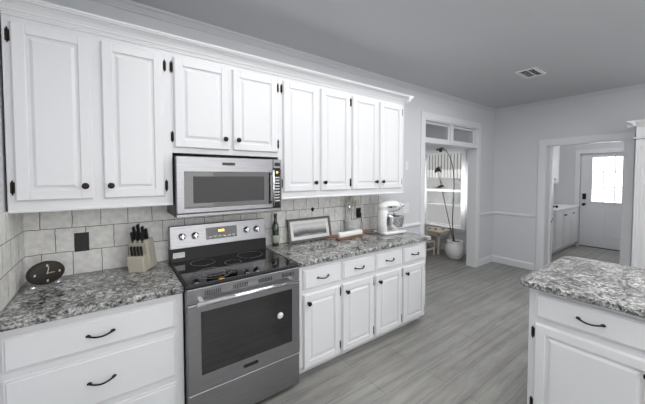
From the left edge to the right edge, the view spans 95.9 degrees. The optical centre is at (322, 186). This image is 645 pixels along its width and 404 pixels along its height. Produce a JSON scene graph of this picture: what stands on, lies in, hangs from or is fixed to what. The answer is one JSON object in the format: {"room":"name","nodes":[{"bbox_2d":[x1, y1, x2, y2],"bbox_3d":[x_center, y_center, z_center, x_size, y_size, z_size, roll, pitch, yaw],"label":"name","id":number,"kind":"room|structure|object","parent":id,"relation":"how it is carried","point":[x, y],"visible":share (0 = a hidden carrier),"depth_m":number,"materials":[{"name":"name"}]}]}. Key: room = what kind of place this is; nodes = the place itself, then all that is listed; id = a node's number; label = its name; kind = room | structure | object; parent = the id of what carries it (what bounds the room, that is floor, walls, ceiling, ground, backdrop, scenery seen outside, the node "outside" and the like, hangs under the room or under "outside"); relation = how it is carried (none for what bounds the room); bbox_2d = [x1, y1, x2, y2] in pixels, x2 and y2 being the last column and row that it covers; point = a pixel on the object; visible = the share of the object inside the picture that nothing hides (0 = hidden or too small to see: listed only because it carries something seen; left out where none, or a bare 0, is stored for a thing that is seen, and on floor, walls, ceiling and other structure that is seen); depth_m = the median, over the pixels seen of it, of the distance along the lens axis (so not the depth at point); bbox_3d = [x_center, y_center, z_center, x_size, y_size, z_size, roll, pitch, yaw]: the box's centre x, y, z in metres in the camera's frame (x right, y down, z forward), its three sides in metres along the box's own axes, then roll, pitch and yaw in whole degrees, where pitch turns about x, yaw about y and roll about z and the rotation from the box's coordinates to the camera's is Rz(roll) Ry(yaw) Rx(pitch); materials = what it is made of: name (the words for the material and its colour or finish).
{"room":"kitchen","nodes":[
{"label":"kitchen","id":0,"kind":"room"},
{"bbox_2d":[0,13,7,212],"bbox_3d":[-0.492,0.182,-0.181,0.140,2.740,4.560,-1,2,-36],"label":"wall","id":1,"kind":"structure","parent":0,"point":[3,175],"depth_m":1.47,"materials":[{"name":"white paint"}]},
{"bbox_2d":[0,211,27,314],"bbox_3d":[-0.845,0.416,0.447,0.012,0.508,3.198,-1,2,-36],"label":"tile backsplash","id":2,"kind":"structure","parent":1,"relation":"attached to","point":[13,227],"depth_m":1.53,"materials":[{"name":"white tile"}]},
{"bbox_2d":[41,0,495,258],"bbox_3d":[1.770,0.024,4.397,9.180,2.740,0.141,-1,2,-36],"label":"wall","id":3,"kind":"structure","parent":0,"point":[421,101],"depth_m":3.89,"materials":[{"name":"white paint"}]},
{"bbox_2d":[74,232,88,251],"bbox_3d":[-1.560,0.359,1.888,0.074,0.120,0.008,-1,2,-36],"label":"outlet","id":4,"kind":"object","parent":3,"relation":"attached to","point":[81,241],"depth_m":1.88,"materials":[{"name":"black plastic"}]},
{"bbox_2d":[0,0,187,213],"bbox_3d":[-1.346,-0.403,1.815,0.819,1.029,0.345,-1,2,-36],"label":"upper cabinet","id":5,"kind":"object","parent":3,"relation":"attached to","point":[101,112],"depth_m":1.63,"materials":[{"name":"white wood"}]},
{"bbox_2d":[28,194,381,276],"bbox_3d":[-0.519,0.340,2.650,3.068,0.508,0.012,-1,2,-36],"label":"tile backsplash","id":6,"kind":"structure","parent":3,"relation":"attached to","point":[28,241],"depth_m":2.02,"materials":[{"name":"white tile"}]},
{"bbox_2d":[184,44,279,159],"bbox_3d":[-0.758,-0.582,2.236,0.768,0.700,0.345,-1,2,-36],"label":"upper cabinet","id":7,"kind":"object","parent":3,"relation":"attached to","point":[234,101],"depth_m":2.11,"materials":[{"name":"white wood"}]},
{"bbox_2d":[167,156,281,217],"bbox_3d":[-0.727,-0.009,2.213,0.752,0.401,0.435,-1,2,-36],"label":"microwave","id":8,"kind":"object","parent":7,"relation":"attached to","point":[208,186],"visible":0.98,"depth_m":2.03,"materials":[{"name":"silver metal"}]},
{"bbox_2d":[280,68,359,199],"bbox_3d":[-0.134,-0.433,2.694,0.910,1.029,0.345,-1,2,-36],"label":"upper cabinet","id":9,"kind":"object","parent":3,"relation":"attached to","point":[320,116],"depth_m":2.56,"materials":[{"name":"white wood"}]},
{"bbox_2d":[356,208,361,217],"bbox_3d":[0.419,0.298,3.304,0.070,0.115,0.035,-1,2,-36],"label":"outlet","id":10,"kind":"object","parent":3,"relation":"attached to","point":[358,210],"depth_m":3.30,"materials":[{"name":"black plastic"}]},
{"bbox_2d":[91,0,644,282],"bbox_3d":[2.192,0.044,3.814,8.900,2.740,7.900,-1,2,-36],"label":"trim","id":11,"kind":"structure","parent":3,"relation":"attached to","point":[473,137],"depth_m":4.28,"materials":[{"name":"white wood"}]},
{"bbox_2d":[360,88,407,194],"bbox_3d":[0.469,-0.448,3.131,0.863,1.029,0.345,-1,2,-36],"label":"upper cabinet","id":12,"kind":"object","parent":3,"relation":"attached to","point":[381,113],"depth_m":3.03,"materials":[{"name":"white wood"}]},
{"bbox_2d":[403,203,408,212],"bbox_3d":[1.097,0.281,3.821,0.125,0.135,0.012,-1,2,-36],"label":"outlet","id":13,"kind":"object","parent":3,"relation":"attached to","point":[406,205],"depth_m":3.83,"materials":[{"name":"white plastic"}]},
{"bbox_2d":[424,147,465,233],"bbox_3d":[2.554,0.061,6.209,0.145,1.730,1.080,-1,2,-36],"label":"nook window","id":14,"kind":"structure","parent":3,"relation":"in","point":[456,227],"depth_m":6.07,"materials":[{"name":"white"}]},
{"bbox_2d":[549,146,559,183],"bbox_3d":[4.869,-0.488,6.323,0.440,0.850,0.346,-1,2,-36],"label":"upper cabinet","id":15,"kind":"object","parent":3,"relation":"attached to","point":[557,148],"depth_m":6.20,"materials":[{"name":"white wood"}]},
{"bbox_2d":[130,0,644,108],"bbox_3d":[2.192,-1.375,3.765,9.500,0.100,8.500,-1,2,-36],"label":"ceiling","id":16,"kind":"structure","parent":0,"point":[481,52],"depth_m":2.50,"materials":[{"name":"grey paint"}]},
{"bbox_2d":[515,67,545,78],"bbox_3d":[2.390,-1.304,3.342,0.340,0.012,0.200,-1,2,-36],"label":"ceiling vent","id":17,"kind":"object","parent":16,"relation":"in","point":[530,72],"visible":0.96,"depth_m":3.33,"materials":[{"name":"white metal"}]},
{"bbox_2d":[255,245,619,403],"bbox_3d":[2.192,1.463,3.863,9.500,0.100,8.500,-1,2,-36],"label":"floor","id":18,"kind":"structure","parent":0,"point":[464,338],"depth_m":2.56,"materials":[{"name":"grey wood"}]},
{"bbox_2d":[0,293,184,403],"bbox_3d":[-1.289,1.049,1.729,0.750,0.876,0.618,-1,2,-36],"label":"base cabinet","id":19,"kind":"object","parent":18,"relation":"on","point":[130,354],"depth_m":1.47,"materials":[{"name":"white wood"}]},
{"bbox_2d":[0,229,430,331],"bbox_3d":[-0.311,0.566,2.413,3.158,0.038,0.633,-1,2,-36],"label":"countertop","id":20,"kind":"structure","parent":19,"relation":"on","point":[75,295],"depth_m":1.69,"materials":[{"name":"stone"}]},
{"bbox_2d":[25,261,64,289],"bbox_3d":[-1.578,0.499,1.661,0.042,0.148,0.170,1,2,26],"label":"clock","id":21,"kind":"object","parent":20,"relation":"on","point":[43,273],"visible":1,"depth_m":1.64,"materials":[{"name":"grey"}]},
{"bbox_2d":[127,224,156,272],"bbox_3d":[-1.229,0.405,1.981,0.110,0.312,0.206,0,2,-8],"label":"knife block","id":22,"kind":"object","parent":20,"relation":"on","point":[142,258],"visible":1,"depth_m":1.92,"materials":[{"name":"beige wood"}]},
{"bbox_2d":[272,213,278,246],"bbox_3d":[-0.427,0.391,2.642,0.066,0.295,0.066,-1,2,-36],"label":"wine bottle","id":23,"kind":"object","parent":20,"relation":"on","point":[275,233],"visible":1,"depth_m":2.62,"materials":[{"name":"green glass"}]},
{"bbox_2d":[286,216,331,243],"bbox_3d":[-0.121,0.419,2.877,0.500,0.223,0.071,-1,2,-36],"label":"framed picture","id":24,"kind":"object","parent":20,"relation":"on","point":[307,229],"visible":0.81,"depth_m":2.86,"materials":[{"name":"grey"}]},
{"bbox_2d":[327,229,370,240],"bbox_3d":[0.281,0.488,2.974,0.601,0.079,0.077,-1,2,-36],"label":"rolling pin","id":25,"kind":"object","parent":20,"relation":"on","point":[350,234],"visible":1,"depth_m":2.93,"materials":[{"name":"white stone"}]},
{"bbox_2d":[345,196,356,230],"bbox_3d":[0.306,0.306,3.153,0.134,0.430,0.134,-1,2,-36],"label":"utensil crock","id":26,"kind":"object","parent":20,"relation":"on","point":[350,223],"visible":0.77,"depth_m":3.12,"materials":[{"name":"white ceramic"}]},
{"bbox_2d":[361,200,405,235],"bbox_3d":[0.699,0.331,3.272,0.441,0.373,0.343,-1,2,-36],"label":"stand mixer","id":27,"kind":"object","parent":20,"relation":"on","point":[394,223],"visible":0.92,"depth_m":3.18,"materials":[{"name":"white metal"}]},
{"bbox_2d":[168,218,299,403],"bbox_3d":[-0.638,0.883,2.121,0.758,1.179,0.703,-1,2,-36],"label":"range","id":28,"kind":"object","parent":18,"relation":"on","point":[238,280],"visible":0.98,"depth_m":1.93,"materials":[{"name":"silver metal"}]},
{"bbox_2d":[299,257,351,373],"bbox_3d":[-0.165,1.021,2.544,0.488,0.876,0.618,-1,2,-36],"label":"base cabinet","id":29,"kind":"object","parent":18,"relation":"on","point":[325,289],"depth_m":2.30,"materials":[{"name":"white wood"}]},
{"bbox_2d":[352,250,383,349],"bbox_3d":[0.135,1.013,2.761,0.530,0.876,0.618,-1,2,-36],"label":"base cabinet","id":30,"kind":"object","parent":18,"relation":"on","point":[368,268],"depth_m":2.58,"materials":[{"name":"white wood"}]},
{"bbox_2d":[384,245,407,334],"bbox_3d":[0.449,1.005,2.988,0.522,0.876,0.618,-1,2,-36],"label":"base cabinet","id":31,"kind":"object","parent":18,"relation":"on","point":[396,258],"depth_m":2.80,"materials":[{"name":"white wood"}]},
{"bbox_2d":[408,241,425,322],"bbox_3d":[0.739,0.998,3.198,0.464,0.876,0.618,-1,2,-36],"label":"base cabinet","id":32,"kind":"object","parent":18,"relation":"on","point":[416,251],"depth_m":2.98,"materials":[{"name":"white wood"}]},
{"bbox_2d":[424,225,434,256],"bbox_3d":[2.011,1.044,5.769,0.300,0.604,0.300,-1,2,-36],"label":"chair","id":33,"kind":"object","parent":18,"relation":"on","point":[429,241],"visible":0.42,"depth_m":5.65,"materials":[{"name":"beige wood"}]},
{"bbox_2d":[424,226,451,254],"bbox_3d":[2.294,1.061,6.061,0.460,0.550,0.600,-1,2,-36],"label":"table","id":34,"kind":"object","parent":18,"relation":"on","point":[437,231],"visible":0.5,"depth_m":5.86,"materials":[{"name":"beige wood"}]},
{"bbox_2d":[435,147,464,259],"bbox_3d":[2.382,0.314,5.458,0.544,2.084,0.472,-1,2,-36],"label":"potted plant","id":35,"kind":"object","parent":18,"relation":"on","point":[454,249],"visible":1,"depth_m":5.41,"materials":[{"name":"grey plant"}]},
{"bbox_2d":[547,206,574,253],"bbox_3d":[4.745,0.899,6.145,1.094,0.870,0.566,-1,2,-36],"label":"base cabinet","id":36,"kind":"object","parent":18,"relation":"on","point":[565,224],"depth_m":5.91,"materials":[{"name":"white wood"}]},
{"bbox_2d":[575,206,578,241],"bbox_3d":[5.340,0.884,6.577,0.588,0.870,0.566,-1,2,-36],"label":"base cabinet","id":37,"kind":"object","parent":18,"relation":"on","point":[576,207],"depth_m":6.42,"materials":[{"name":"white wood"}]},
{"bbox_2d":[527,288,644,403],"bbox_3d":[2.042,1.060,1.420,0.904,0.875,1.547,-1,2,-36],"label":"kitchen island","id":38,"kind":"object","parent":18,"relation":"on","point":[579,352],"visible":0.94,"depth_m":1.58,"materials":[{"name":"white wood"}]},
{"bbox_2d":[520,256,644,317],"bbox_3d":[2.057,0.601,1.417,0.935,0.038,1.620,-1,2,-36],"label":"island countertop","id":39,"kind":"structure","parent":38,"relation":"on","point":[616,287],"depth_m":1.73,"materials":[{"name":"stone"}]},
{"bbox_2d":[626,119,644,268],"bbox_3d":[4.148,0.332,3.266,0.661,2.201,1.000,-1,2,-36],"label":"tall cabinet","id":40,"kind":"object","parent":18,"relation":"on","point":[638,247],"visible":0.75,"depth_m":3.41,"materials":[{"name":"white wood"}]},
{"bbox_2d":[492,88,644,270],"bbox_3d":[4.555,0.059,3.384,0.140,2.740,4.710,-1,2,-36],"label":"wall","id":41,"kind":"structure","parent":0,"point":[510,139],"depth_m":4.87,"materials":[{"name":"white paint"}]},
{"bbox_2d":[547,147,557,264],"bbox_3d":[3.964,0.351,5.050,0.785,2.020,0.220,-1,2,-36],"label":"door","id":42,"kind":"structure","parent":41,"relation":"in","point":[551,206],"depth_m":4.77,"materials":[{"name":"white wood"}]},
{"bbox_2d":[579,152,622,250],"bbox_3d":[6.034,0.310,6.166,0.112,2.045,0.890,-1,2,-36],"label":"exterior door","id":43,"kind":"structure","parent":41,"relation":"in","point":[600,200],"depth_m":6.25,"materials":[{"name":"white wood"}]},
{"label":"outside","id":44,"kind":"structure","parent":0,"visible":0},
{"bbox_2d":[427,153,461,225],"bbox_3d":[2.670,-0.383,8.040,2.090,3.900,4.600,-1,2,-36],"label":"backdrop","id":45,"kind":"structure","parent":44,"point":[448,168],"depth_m":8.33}
]}

